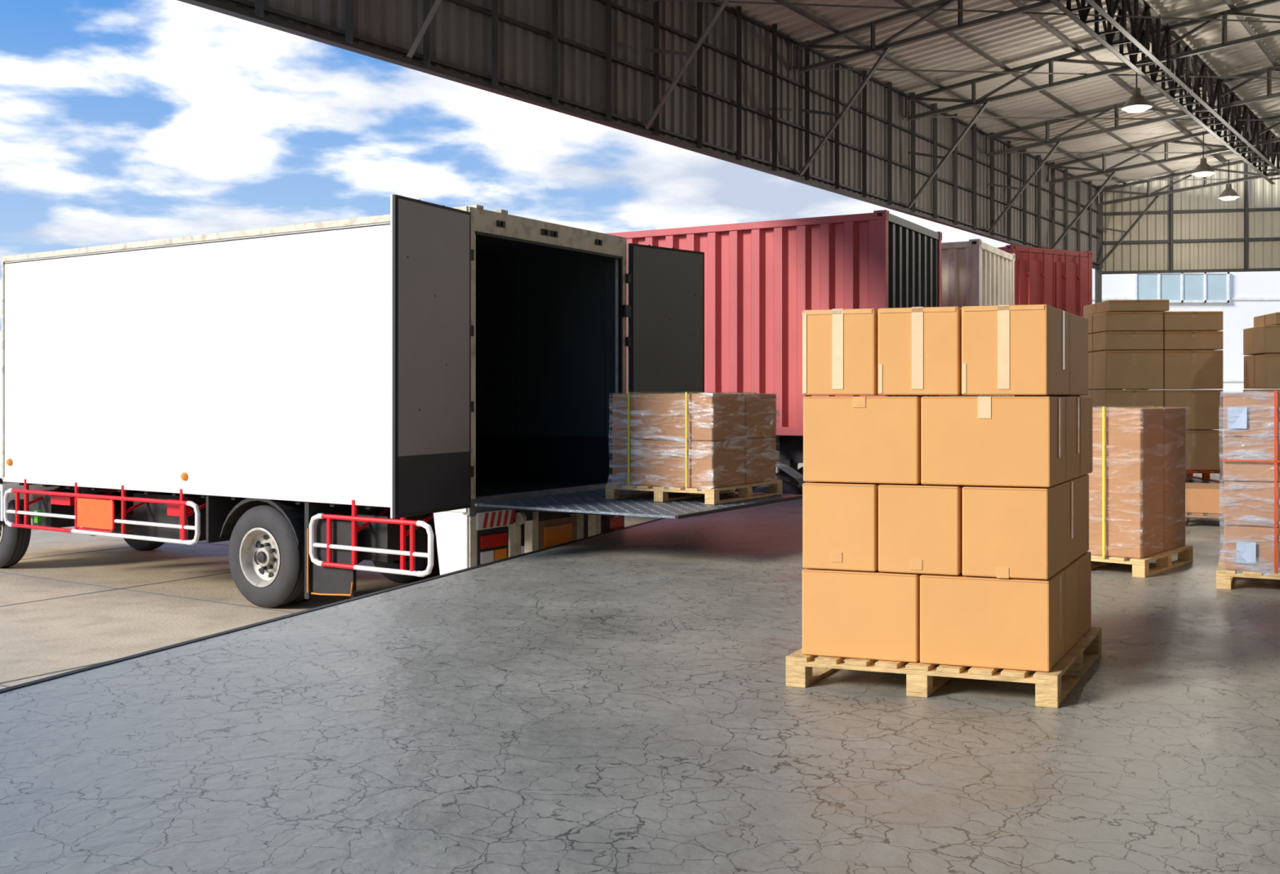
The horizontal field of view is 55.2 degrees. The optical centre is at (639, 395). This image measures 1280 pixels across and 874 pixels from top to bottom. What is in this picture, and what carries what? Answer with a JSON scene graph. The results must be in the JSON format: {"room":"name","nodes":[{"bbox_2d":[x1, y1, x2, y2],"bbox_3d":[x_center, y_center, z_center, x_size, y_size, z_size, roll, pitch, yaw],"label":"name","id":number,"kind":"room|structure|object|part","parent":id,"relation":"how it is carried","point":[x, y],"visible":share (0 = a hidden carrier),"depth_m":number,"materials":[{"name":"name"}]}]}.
{"room":"loading area","nodes":[
{"label":"loading area","id":0,"kind":"room"},
{"bbox_2d":[0,473,1279,873],"bbox_3d":[9.993,1.995,16.261,15.417,1.090,58.636,0,0,35],"label":"floor","id":1,"kind":"structure","parent":0,"point":[620,702],"depth_m":5.18,"materials":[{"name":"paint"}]},
{"bbox_2d":[0,518,665,693],"bbox_3d":[0.025,1.457,12.218,2.568,0.026,31.882,0,0,29],"label":"trim","id":2,"kind":"structure","parent":1,"relation":"on","point":[117,660],"depth_m":7.83,"materials":[{"name":"metal"}]},
{"bbox_2d":[786,304,1101,708],"bbox_3d":[1.659,0.509,6.489,1.269,1.882,1.564,0,0,29],"label":"wooden pallet","id":3,"kind":"object","parent":1,"relation":"on","point":[952,533],"visible":1,"depth_m":5.95,"materials":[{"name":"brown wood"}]},
{"bbox_2d":[1087,405,1192,577],"bbox_3d":[4.009,0.770,10.583,1.103,1.360,1.256,0,0,41],"label":"pallet","id":4,"kind":"object","parent":1,"relation":"on","point":[1137,477],"visible":0.48,"depth_m":10.00,"materials":[{"name":"brown cardboard"}]},
{"bbox_2d":[1080,299,1224,483],"bbox_3d":[8.818,-0.082,21.235,2.043,3.063,1.595,0,0,3],"label":"stacked cardboard boxes","id":5,"kind":"object","parent":1,"relation":"on","point":[1138,349],"visible":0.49,"depth_m":20.50,"materials":[{"name":"cardboard"}]},
{"bbox_2d":[1185,482,1223,525],"bbox_3d":[6.681,1.240,13.858,1.097,0.420,1.097,0,0,26],"label":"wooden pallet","id":6,"kind":"object","parent":1,"relation":"on","point":[1201,499],"visible":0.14,"depth_m":13.53,"materials":[{"name":"cardboard"}]},
{"bbox_2d":[1216,390,1279,589],"bbox_3d":[5.115,0.705,9.417,1.206,1.490,1.105,0,0,27],"label":"pallet","id":7,"kind":"object","parent":1,"relation":"on","point":[1251,446],"visible":1,"depth_m":9.13,"materials":[{"name":"brown cardboard"}]},
{"bbox_2d":[1243,312,1279,392],"bbox_3d":[10.707,0.069,19.675,1.697,2.763,1.298,0,0,11],"label":"stacked cardboard boxes","id":8,"kind":"object","parent":1,"relation":"on","point":[1261,342],"visible":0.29,"depth_m":19.45,"materials":[{"name":"cardboard"}]},
{"bbox_2d":[216,0,1096,266],"bbox_3d":[3.943,-4.700,21.943,0.030,2.300,30.100,0,0,36],"label":"wall","id":9,"kind":"structure","parent":0,"point":[460,36],"depth_m":18.03,"materials":[{"name":"grey metal"}]},
{"bbox_2d":[177,0,1102,269],"bbox_3d":[3.977,-4.685,21.919,0.173,2.330,30.182,0,0,36],"label":"trim","id":10,"kind":"structure","parent":9,"relation":"attached to","point":[257,16],"depth_m":18.06,"materials":[{"name":"metal"}]},
{"bbox_2d":[717,0,1279,186],"bbox_3d":[8.234,-6.748,13.708,17.244,1.937,38.800,0,0,36],"label":"ceiling","id":11,"kind":"structure","parent":0,"point":[1018,40],"depth_m":22.46,"materials":[{"name":"grey metal"}]},
{"bbox_2d":[773,0,1279,183],"bbox_3d":[8.158,-6.663,13.640,15.090,1.740,38.601,0,0,36],"label":"roof purlins","id":12,"kind":"structure","parent":11,"relation":"attached to","point":[902,2],"depth_m":22.05,"materials":[{"name":"metal"}]},
{"bbox_2d":[1048,0,1279,184],"bbox_3d":[10.140,-5.865,22.680,0.490,0.820,21.635,0,0,36],"label":"girder","id":13,"kind":"object","parent":11,"relation":"attached to","point":[1136,37],"visible":0.93,"depth_m":21.74,"materials":[{"name":"metal"}]},
{"bbox_2d":[1102,156,1279,271],"bbox_3d":[23.552,-5.900,31.996,22.000,5.000,0.030,0,0,11],"label":"wall","id":14,"kind":"structure","parent":0,"point":[1261,193],"depth_m":33.65,"materials":[{"name":"beige metal"}]},
{"bbox_2d":[1094,158,1279,390],"bbox_3d":[23.489,-2.150,31.891,22.082,8.800,0.165,0,0,11],"label":"trim","id":15,"kind":"structure","parent":14,"relation":"attached to","point":[1098,273],"depth_m":33.63,"materials":[{"name":"metal"}]},
{"bbox_3d":[16.120,-3.150,9.970,24.647,9.200,34.009,0,0,0],"label":"wall","id":16,"kind":"structure","parent":0,"visible":0},
{"bbox_2d":[406,0,1279,266],"bbox_3d":[11.912,-5.585,18.453,17.053,4.019,25.890,0,0,36],"label":"roof trusses","id":17,"kind":"object","parent":16,"relation":"attached to","point":[867,50],"visible":0.84,"depth_m":22.24,"materials":[{"name":"metal"}]},
{"bbox_2d":[1121,58,1151,112],"bbox_3d":[8.629,-5.440,21.277,0.500,1.020,0.500,0,0,0],"label":"lamp","id":18,"kind":"object","parent":17,"relation":"hanging from","point":[1137,103],"visible":0.97,"depth_m":21.16,"materials":[{"name":"metal"}]},
{"bbox_2d":[1191,131,1215,177],"bbox_3d":[12.671,-5.440,27.536,0.500,1.020,0.500,0,0,0],"label":"lamp","id":19,"kind":"object","parent":17,"relation":"hanging from","point":[1203,169],"visible":1,"depth_m":27.43,"materials":[{"name":"metal"}]},
{"bbox_2d":[1217,160,1239,200],"bbox_3d":[14.856,-5.440,30.892,0.500,1.020,0.500,0,0,0],"label":"lamp","id":20,"kind":"object","parent":17,"relation":"hanging from","point":[1228,194],"visible":1,"depth_m":30.78,"materials":[{"name":"metal"}]},
{"label":"outside","id":21,"kind":"structure","parent":0,"visible":0},
{"bbox_2d":[0,462,803,689],"bbox_3d":[0.000,2.240,50.000,180.000,0.001,180.000,0,0,0],"label":"ground","id":22,"kind":"structure","parent":21,"point":[39,637],"depth_m":13.41,"materials":[{"name":"concrete"}]},
{"bbox_2d":[0,516,653,687],"bbox_3d":[-15.593,2.238,12.219,27.187,0.004,34.007,0,0,32],"label":"trim","id":23,"kind":"structure","parent":22,"relation":"on","point":[2,686],"depth_m":13.77,"materials":[{"name":"concrete"}]},
{"bbox_2d":[0,194,802,608],"bbox_3d":[-4.075,0.227,14.526,12.090,4.034,5.024,0,0,32],"label":"truck","id":24,"kind":"object","parent":22,"relation":"on","point":[420,390],"visible":0.92,"depth_m":13.26,"materials":[{"name":"white metal"}]},
{"bbox_3d":[-4.060,-0.323,14.486,7.700,2.865,2.780,0,0,33],"label":"frame","id":25,"kind":"part","parent":24,"relation":"part of","materials":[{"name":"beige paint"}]},
{"bbox_3d":[-1.826,-0.340,10.805,0.095,2.740,1.170,0,0,26],"label":"door","id":26,"kind":"part","parent":24,"relation":"part of","materials":[{"name":"white metal"}]},
{"bbox_3d":[0.284,-0.340,13.989,0.094,2.740,1.270,0,0,45],"label":"door","id":27,"kind":"part","parent":24,"relation":"part of","materials":[{"name":"grey metal"}]},
{"bbox_2d":[605,391,782,505],"bbox_3d":[0.553,0.480,12.104,1.207,1.031,1.425,0,0,33],"label":"pallet","id":28,"kind":"object","parent":24,"relation":"on","point":[708,446],"visible":1,"depth_m":11.60,"materials":[{"name":"brown cardboard"}]},
{"bbox_2d":[606,209,942,494],"bbox_3d":[-1.138,-0.166,21.127,12.062,4.819,2.723,0,0,30],"label":"shipping container","id":29,"kind":"object","parent":22,"relation":"on","point":[761,277],"visible":0.13,"depth_m":17.89,"materials":[{"name":"red metal"}]},
{"bbox_2d":[797,239,1014,490],"bbox_3d":[2.361,-0.185,23.741,9.062,4.859,2.523,0,0,30],"label":"shipping container","id":30,"kind":"object","parent":22,"relation":"on","point":[975,272],"visible":0.05,"depth_m":20.71,"materials":[{"name":"white metal"}]},
{"bbox_3d":[2.361,-1.032,23.741,9.062,3.165,2.523,0,0,30],"label":"frame","id":31,"kind":"part","parent":30,"relation":"part of","materials":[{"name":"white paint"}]},
{"bbox_2d":[997,244,1093,396],"bbox_3d":[7.236,-0.485,29.647,2.523,5.459,7.119,0,0,-30],"label":"shipping container","id":32,"kind":"object","parent":22,"relation":"on","point":[1060,279],"visible":0.08,"depth_m":26.63,"materials":[{"name":"red metal"}]},
{"bbox_2d":[928,222,1279,436],"bbox_3d":[26.975,-2.655,51.920,28.050,9.790,8.160,0,0,0],"label":"wall","id":33,"kind":"structure","parent":22,"relation":"on","point":[1242,296],"depth_m":48.01,"materials":[{"name":"white paint"}]}
]}

